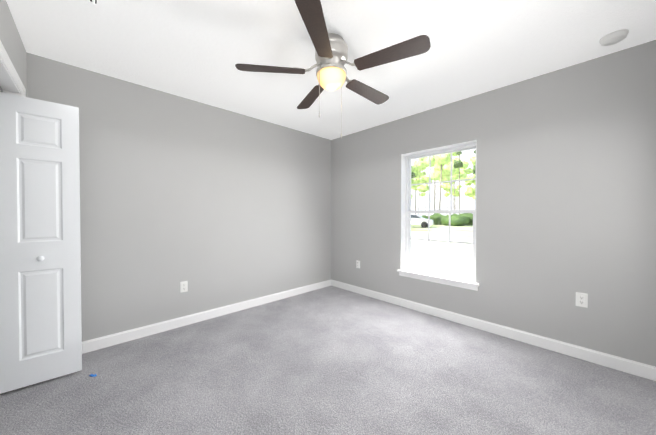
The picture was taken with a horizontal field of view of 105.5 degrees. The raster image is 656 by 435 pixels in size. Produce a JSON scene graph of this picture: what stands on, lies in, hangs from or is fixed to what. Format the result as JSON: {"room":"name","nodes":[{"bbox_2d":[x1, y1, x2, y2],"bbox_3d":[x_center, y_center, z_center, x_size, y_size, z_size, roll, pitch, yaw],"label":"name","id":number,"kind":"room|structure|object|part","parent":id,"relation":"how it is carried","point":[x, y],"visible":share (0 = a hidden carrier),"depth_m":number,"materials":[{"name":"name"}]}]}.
{"room":"empty bedroom","nodes":[
{"label":"empty bedroom","id":0,"kind":"room"},
{"bbox_2d":[0,0,26,96],"bbox_3d":[-1.196,-0.035,0.645,0.150,2.440,3.410,-1,1,-44],"label":"wall","id":1,"kind":"structure","parent":0,"point":[11,41],"depth_m":1.57,"materials":[{"name":"grey paint"}]},
{"bbox_2d":[0,58,19,95],"bbox_3d":[-1.609,0.158,1.082,0.150,2.045,1.700,-1,1,-44],"label":"door frame","id":2,"kind":"structure","parent":1,"relation":"attached to","point":[8,85],"depth_m":1.58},
{"bbox_2d":[0,40,25,96],"bbox_3d":[-1.548,0.125,1.139,0.018,2.109,1.828,-1,1,-44],"label":"trim","id":3,"kind":"structure","parent":1,"relation":"attached to","point":[8,64],"depth_m":1.49,"materials":[{"name":"white wood"}]},
{"bbox_2d":[0,92,81,393],"bbox_3d":[-1.999,0.168,1.737,0.385,1.970,0.079,-1,1,-41],"label":"closet door","id":4,"kind":"structure","parent":1,"relation":"in","point":[40,297],"depth_m":1.74,"materials":[{"name":"white wood"}]},
{"bbox_2d":[27,53,330,341],"bbox_3d":[-1.435,-0.061,2.854,4.400,2.440,0.120,-1,1,-44],"label":"wall","id":5,"kind":"structure","parent":0,"point":[215,207],"depth_m":2.65,"materials":[{"name":"grey paint"}]},
{"bbox_2d":[180,281,187,292],"bbox_3d":[-1.542,0.742,2.671,0.070,0.115,0.011,-1,1,-44],"label":"electrical outlet","id":6,"kind":"object","parent":5,"relation":"attached to","point":[183,286],"visible":1,"depth_m":2.67,"materials":[{"name":"white plastic"}]},
{"bbox_2d":[82,280,329,353],"bbox_3d":[-1.138,1.106,3.055,3.240,0.102,0.017,-1,1,-44],"label":"baseboard","id":7,"kind":"structure","parent":5,"relation":"attached to","point":[125,336],"depth_m":2.68,"materials":[{"name":"white wood"}]},
{"bbox_2d":[0,286,655,434],"bbox_3d":[-0.218,1.249,1.591,4.400,0.150,3.650,-1,1,-44],"label":"floor","id":8,"kind":"structure","parent":0,"point":[330,360],"depth_m":1.75,"materials":[{"name":"carpet"}]},
{"bbox_2d":[6,0,655,139],"bbox_3d":[-0.218,-1.340,1.560,4.400,0.150,3.650,-1,1,-44],"label":"ceiling","id":9,"kind":"structure","parent":0,"point":[196,50],"depth_m":1.83,"materials":[{"name":"white paint"}]},
{"bbox_2d":[79,0,102,10],"bbox_3d":[-1.420,-1.258,1.283,0.395,0.010,0.265,-1,1,-44],"label":"ceiling vent","id":10,"kind":"object","parent":9,"relation":"in","point":[98,4],"visible":1,"depth_m":1.46,"materials":[{"name":"white"}]},
{"bbox_2d":[235,0,430,137],"bbox_3d":[0.064,-0.936,1.836,1.229,0.665,1.281,-1,1,-44],"label":"fan","id":11,"kind":"object","parent":9,"relation":"hanging from","point":[331,54],"visible":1,"depth_m":1.70,"materials":[{"name":"brown wood"}]},
{"bbox_3d":[0.025,-0.979,1.803,0.212,0.098,0.212,-1,1,-44],"label":"lamp shade","id":12,"kind":"part","parent":11,"relation":"part of","materials":[{"name":"beige glass"}]},
{"bbox_2d":[599,29,628,45],"bbox_3d":[1.997,-1.247,1.744,0.136,0.041,0.136,-1,1,-44],"label":"smoke detector","id":13,"kind":"object","parent":9,"relation":"attached to","point":[614,37],"visible":0.98,"depth_m":1.72,"materials":[{"name":"white plastic"}]},
{"bbox_2d":[331,40,655,366],"bbox_3d":[1.303,-0.063,3.024,0.200,2.440,3.410,-1,1,-44],"label":"wall","id":14,"kind":"structure","parent":0,"point":[566,189],"depth_m":2.22,"materials":[{"name":"grey paint"}]},
{"bbox_2d":[356,260,359,267],"bbox_3d":[0.454,0.709,3.771,0.011,0.115,0.070,-1,1,-44],"label":"electrical outlet","id":15,"kind":"object","parent":14,"relation":"attached to","point":[357,264],"visible":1,"depth_m":3.77,"materials":[{"name":"white plastic"}]},
{"bbox_2d":[397,269,478,290],"bbox_3d":[1.277,0.723,2.963,0.150,0.078,0.945,-1,1,-44],"label":"window sill","id":16,"kind":"structure","parent":14,"relation":"attached to","point":[450,280],"depth_m":2.88,"materials":[{"name":"white wood"}]},
{"bbox_2d":[401,140,476,282],"bbox_3d":[1.317,-0.065,2.992,0.174,1.505,0.876,-1,1,-44],"label":"window","id":17,"kind":"structure","parent":14,"relation":"in","point":[428,268],"depth_m":3.10,"materials":[{"name":"white plastic"}]},
{"bbox_2d":[330,279,655,380],"bbox_3d":[1.226,1.107,2.964,0.014,0.102,3.410,-1,1,-44],"label":"baseboard","id":18,"kind":"structure","parent":14,"relation":"attached to","point":[639,369],"depth_m":2.32,"materials":[{"name":"white wood"}]},
{"bbox_2d":[576,292,587,307],"bbox_3d":[2.089,0.679,2.054,0.011,0.115,0.070,-1,1,-44],"label":"electrical outlet","id":19,"kind":"object","parent":14,"relation":"attached to","point":[581,299],"visible":1,"depth_m":2.05,"materials":[{"name":"white plastic"}]},
{"label":"outside","id":20,"kind":"structure","parent":0,"visible":0},
{"bbox_2d":[411,225,472,272],"bbox_3d":[59.105,0.460,101.850,219.800,0.250,260.000,-1,1,-44],"label":"ground","id":21,"kind":"structure","parent":20,"point":[461,257],"depth_m":11.68,"materials":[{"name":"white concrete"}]},
{"bbox_2d":[411,214,433,227],"bbox_3d":[10.100,0.366,30.192,4.945,1.627,2.013,0,1,26],"label":"car","id":22,"kind":"object","parent":21,"relation":"on","point":[415,218],"depth_m":28.90,"materials":[{"name":"white paint"}]},
{"bbox_2d":[411,150,475,225],"bbox_3d":[22.295,-11.932,67.719,71.335,26.894,72.412,-1,1,-44],"label":"trees","id":23,"kind":"object","parent":21,"relation":"on","point":[443,175],"depth_m":48.49,"materials":[{"name":"green plant"}]}
]}

